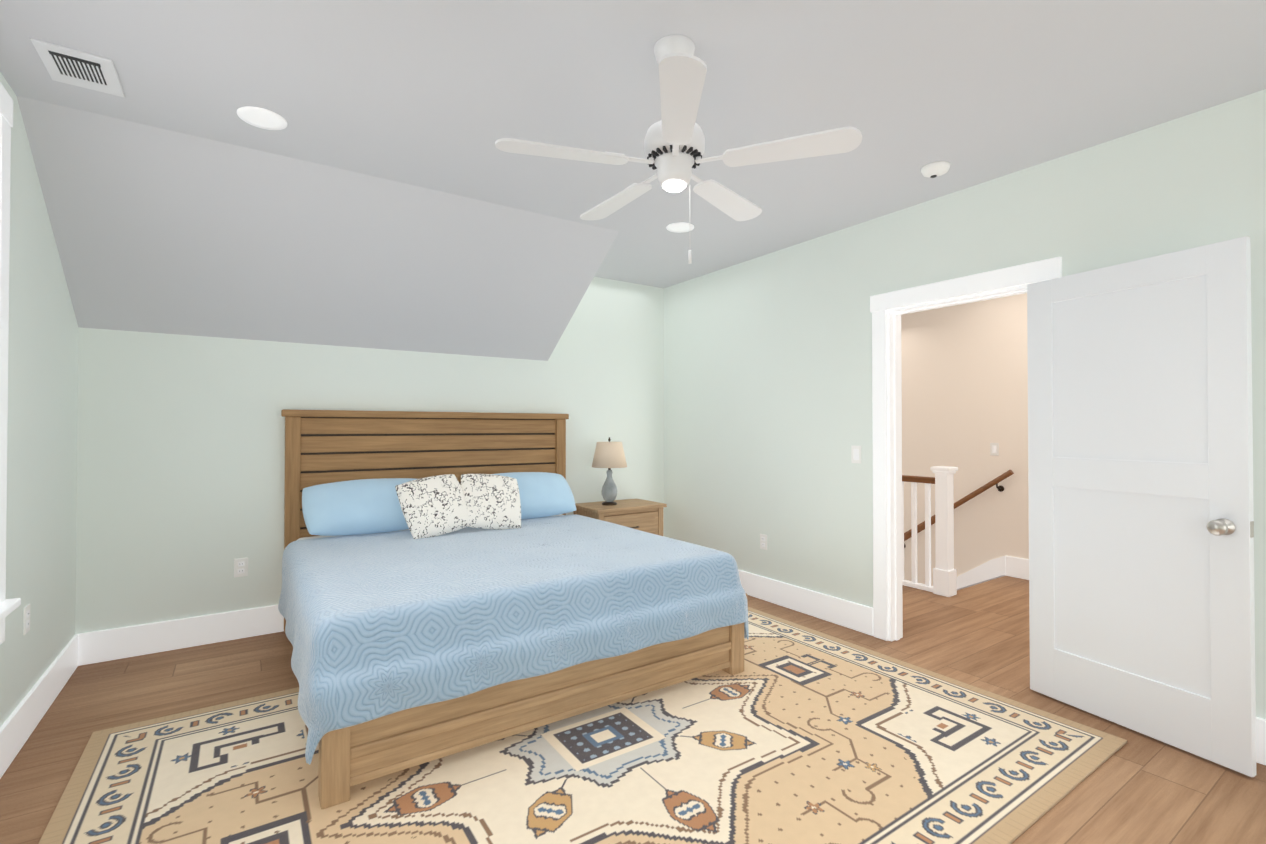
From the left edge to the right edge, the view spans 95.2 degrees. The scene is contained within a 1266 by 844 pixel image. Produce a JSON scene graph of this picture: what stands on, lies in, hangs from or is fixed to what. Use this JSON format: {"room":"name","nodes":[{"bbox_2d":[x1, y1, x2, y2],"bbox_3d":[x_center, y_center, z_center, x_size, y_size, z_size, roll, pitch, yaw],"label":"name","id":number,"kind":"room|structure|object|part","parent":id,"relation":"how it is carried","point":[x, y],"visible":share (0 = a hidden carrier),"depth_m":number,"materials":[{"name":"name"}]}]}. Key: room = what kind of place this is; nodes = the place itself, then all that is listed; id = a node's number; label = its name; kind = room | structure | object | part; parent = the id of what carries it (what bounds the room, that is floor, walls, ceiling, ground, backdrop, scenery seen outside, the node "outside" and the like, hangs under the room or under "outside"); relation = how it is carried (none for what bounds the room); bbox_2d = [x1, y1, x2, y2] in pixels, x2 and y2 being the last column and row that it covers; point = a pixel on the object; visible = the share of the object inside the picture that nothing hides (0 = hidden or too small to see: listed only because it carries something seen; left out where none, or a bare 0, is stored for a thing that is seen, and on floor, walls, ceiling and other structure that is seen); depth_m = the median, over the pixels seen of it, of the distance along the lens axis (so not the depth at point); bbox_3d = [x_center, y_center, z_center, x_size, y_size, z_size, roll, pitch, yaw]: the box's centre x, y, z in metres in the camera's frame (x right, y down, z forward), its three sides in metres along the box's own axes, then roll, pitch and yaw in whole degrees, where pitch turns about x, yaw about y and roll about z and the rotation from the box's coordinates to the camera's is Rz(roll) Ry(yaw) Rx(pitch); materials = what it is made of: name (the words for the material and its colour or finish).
{"room":"bedroom","nodes":[
{"label":"bedroom","id":0,"kind":"room"},
{"bbox_2d":[0,72,77,726],"bbox_3d":[-1.504,-0.001,0.772,0.120,2.640,5.795,0,-1,-34],"label":"wall","id":1,"kind":"structure","parent":0,"point":[41,501],"depth_m":2.56,"materials":[{"name":"green paint"}]},
{"bbox_2d":[0,83,20,643],"bbox_3d":[-1.990,-0.210,1.541,0.175,2.055,1.560,0,-1,-34],"label":"window","id":2,"kind":"structure","parent":1,"relation":"in","point":[8,606],"depth_m":2.15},
{"bbox_2d":[23,604,29,634],"bbox_3d":[-2.573,0.837,2.457,0.008,0.115,0.072,0,-1,-34],"label":"electrical outlet","id":3,"kind":"object","parent":1,"relation":"attached to","point":[26,620],"visible":1,"depth_m":2.44,"materials":[{"name":"white plastic"}]},
{"bbox_2d":[0,633,83,778],"bbox_3d":[-1.446,1.232,0.798,0.020,0.175,5.795,0,-1,-34],"label":"baseboard","id":4,"kind":"structure","parent":1,"relation":"attached to","point":[22,720],"depth_m":2.55,"materials":[{"name":"white wood"}]},
{"bbox_2d":[75,277,663,633],"bbox_3d":[-1.426,0.038,4.395,4.310,2.640,0.120,0,-1,-34],"label":"wall","id":5,"kind":"structure","parent":0,"point":[180,468],"depth_m":3.63,"materials":[{"name":"green paint"}]},
{"bbox_2d":[84,605,283,664],"bbox_3d":[-1.375,1.270,4.333,4.040,0.175,0.020,0,-1,-34],"label":"baseboard","id":6,"kind":"structure","parent":5,"relation":"attached to","point":[137,640],"depth_m":3.43,"materials":[{"name":"white wood"}]},
{"bbox_2d":[234,558,247,577],"bbox_3d":[-2.450,0.909,3.616,0.072,0.115,0.008,0,-1,-34],"label":"electrical outlet","id":7,"kind":"object","parent":5,"relation":"attached to","point":[240,567],"visible":1,"depth_m":3.61,"materials":[{"name":"white plastic"}]},
{"bbox_2d":[0,575,1265,843],"bbox_3d":[0.900,1.368,3.021,6.640,0.050,7.090,0,-1,-34],"label":"floor","id":8,"kind":"structure","parent":0,"point":[1140,789],"depth_m":2.69,"materials":[{"name":"brown wood"}]},
{"bbox_2d":[39,607,1126,843],"bbox_3d":[-0.126,1.325,2.442,3.580,0.001,2.500,0,-1,-34],"label":"rug","id":9,"kind":"object","parent":8,"relation":"on","point":[793,733],"visible":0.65,"depth_m":2.18,"materials":[{"name":"fabric"}]},
{"bbox_2d":[278,409,748,808],"bbox_3d":[-0.812,0.626,3.392,2.096,1.418,2.184,0,-1,-34],"label":"bed","id":10,"kind":"object","parent":9,"relation":"on","point":[454,582],"visible":1,"depth_m":2.75,"materials":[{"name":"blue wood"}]},
{"bbox_3d":[-0.835,0.869,3.423,1.910,0.273,1.952,0,-1,-34],"label":"mattress","id":11,"kind":"part","parent":10,"relation":"part of","materials":[{"name":"blue fabric"}]},
{"bbox_2d":[395,474,468,538],"bbox_3d":[-1.267,0.533,3.709,0.430,0.430,0.157,-10,-29,-40],"label":"pillow","id":12,"kind":"object","parent":10,"relation":"on","point":[433,507],"depth_m":3.64,"materials":[{"name":"white fabric"}]},
{"bbox_2d":[460,474,520,529],"bbox_3d":[-0.961,0.536,3.916,0.430,0.430,0.157,8,-40,-29],"label":"pillow","id":13,"kind":"object","parent":10,"relation":"on","point":[487,501],"depth_m":3.84,"materials":[{"name":"white fabric"}]},
{"bbox_2d":[278,514,748,764],"bbox_3d":[-0.721,0.977,3.253,2.100,0.543,1.862,0,-1,-34],"label":"quilt","id":14,"kind":"object","parent":10,"relation":"on","point":[407,646],"depth_m":2.50,"materials":[{"name":"blue fabric"}]},
{"bbox_2d":[573,498,666,535],"bbox_3d":[-0.117,1.028,4.895,0.680,0.670,0.461,0,-1,-34],"label":"nightstand","id":15,"kind":"object","parent":8,"relation":"on","point":[642,515],"visible":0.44,"depth_m":4.79,"materials":[{"name":"beige wood"}]},
{"bbox_2d":[592,437,626,504],"bbox_3d":[-0.198,0.410,4.860,0.300,0.566,0.300,0,-1,-34],"label":"lamp","id":16,"kind":"object","parent":15,"relation":"on","point":[609,455],"visible":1,"depth_m":4.78,"materials":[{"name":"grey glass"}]},
{"bbox_2d":[902,466,965,596],"bbox_3d":[1.658,1.599,5.799,0.197,2.462,3.093,0,-1,-34],"label":"stair rail","id":17,"kind":"object","parent":8,"relation":"on","point":[944,573],"depth_m":4.57,"materials":[{"name":"white wood"}]},
{"bbox_2d":[0,0,1265,360],"bbox_3d":[0.231,-0.923,1.956,4.310,0.770,6.035,0,-1,-34],"label":"ceiling","id":18,"kind":"structure","parent":0,"point":[380,192],"depth_m":2.55,"materials":[{"name":"paint"}]},
{"bbox_2d":[30,38,124,96],"bbox_3d":[-2.040,-1.302,2.140,0.210,0.009,0.280,0,-1,-34],"label":"ceiling vent","id":19,"kind":"object","parent":18,"relation":"in","point":[63,64],"visible":1,"depth_m":2.12,"materials":[{"name":"white metal"}]},
{"bbox_2d":[237,106,286,129],"bbox_3d":[-1.589,-1.301,2.482,0.184,0.004,0.184,0,-1,-34],"label":"recessed light","id":20,"kind":"object","parent":18,"relation":"in","point":[262,118],"visible":1,"depth_m":2.48,"materials":[{"name":"white"}]},
{"bbox_2d":[495,35,861,263],"bbox_3d":[0.116,-0.929,2.063,1.168,0.755,1.117,0,-1,-34],"label":"ceiling fan","id":21,"kind":"object","parent":18,"relation":"hanging from","point":[674,144],"visible":1,"depth_m":1.92,"materials":[{"name":"white"}]},
{"bbox_2d":[666,222,693,232],"bbox_3d":[0.313,-1.286,3.829,0.184,0.004,0.184,0,-1,-34],"label":"recessed light","id":22,"kind":"object","parent":18,"relation":"in","point":[679,227],"visible":1,"depth_m":3.82,"materials":[{"name":"white"}]},
{"bbox_2d":[921,161,949,177],"bbox_3d":[1.539,-1.279,2.944,0.132,0.038,0.132,0,-1,-34],"label":"smoke detector","id":23,"kind":"object","parent":18,"relation":"attached to","point":[935,169],"visible":0.98,"depth_m":2.91,"materials":[{"name":"white plastic"}]},
{"bbox_2d":[901,293,1028,585],"bbox_3d":[3.567,1.143,4.900,0.120,4.840,6.970,0,-1,-34],"label":"wall","id":24,"kind":"structure","parent":0,"point":[964,381],"depth_m":5.41,"materials":[{"name":"paint"}]},
{"bbox_2d":[966,470,1013,501],"bbox_3d":[2.473,1.533,6.287,0.065,2.208,3.027,0,-1,-34],"label":"stair rail","id":25,"kind":"object","parent":24,"relation":"attached to","point":[1005,475],"depth_m":5.18,"materials":[{"name":"brown wood"}]},
{"bbox_2d":[957,556,1028,588],"bbox_3d":[3.544,2.387,4.799,0.016,2.400,6.850,0,-1,-34],"label":"baseboard","id":26,"kind":"structure","parent":24,"relation":"attached to","point":[1009,566],"depth_m":5.19,"materials":[{"name":"white wood"}]},
{"bbox_2d":[990,443,998,455],"bbox_3d":[3.271,0.246,5.234,0.007,0.115,0.072,0,-1,-34],"label":"light switch","id":27,"kind":"object","parent":24,"relation":"attached to","point":[994,449],"visible":1,"depth_m":5.23,"materials":[{"name":"white plastic"}]},
{"bbox_2d":[664,89,1265,719],"bbox_3d":[1.966,0.024,3.119,0.120,2.640,5.795,0,-1,-34],"label":"wall","id":28,"kind":"structure","parent":0,"point":[768,403],"depth_m":3.81,"materials":[{"name":"green paint"}]},
{"bbox_2d":[760,534,766,549],"bbox_3d":[0.999,0.918,4.426,0.008,0.115,0.072,0,-1,-34],"label":"electrical outlet","id":29,"kind":"object","parent":28,"relation":"attached to","point":[763,541],"visible":1,"depth_m":4.42,"materials":[{"name":"white plastic"}]},
{"bbox_2d":[738,570,873,635],"bbox_3d":[0.911,1.272,4.545,0.016,0.175,2.160,0,-1,-34],"label":"baseboard","id":30,"kind":"structure","parent":28,"relation":"attached to","point":[855,616],"depth_m":4.04,"materials":[{"name":"white wood"}]},
{"bbox_2d":[851,445,860,463],"bbox_3d":[1.453,0.211,3.763,0.007,0.115,0.072,0,-1,-34],"label":"light switch","id":31,"kind":"object","parent":28,"relation":"attached to","point":[855,454],"visible":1,"depth_m":3.76,"materials":[{"name":"white plastic"}]},
{"bbox_2d":[870,257,1061,640],"bbox_3d":[1.858,0.272,3.276,0.164,2.147,1.028,0,-1,-34],"label":"door frame","id":32,"kind":"structure","parent":28,"relation":"attached to","point":[888,310],"depth_m":3.58,"materials":[{"name":"white wood"}]},
{"bbox_2d":[1027,236,1255,776],"bbox_3d":[2.153,0.316,2.537,0.173,2.020,0.812,0,-1,-24],"label":"door","id":33,"kind":"structure","parent":28,"relation":"in","point":[1141,533],"depth_m":2.44,"materials":[{"name":"white wood"}]},
{"bbox_2d":[1256,717,1265,764],"bbox_3d":[2.800,1.242,1.749,0.020,0.175,2.550,0,-1,-34],"label":"baseboard","id":34,"kind":"structure","parent":28,"relation":"attached to","point":[1260,723],"depth_m":2.26,"materials":[{"name":"white wood"}]}
]}

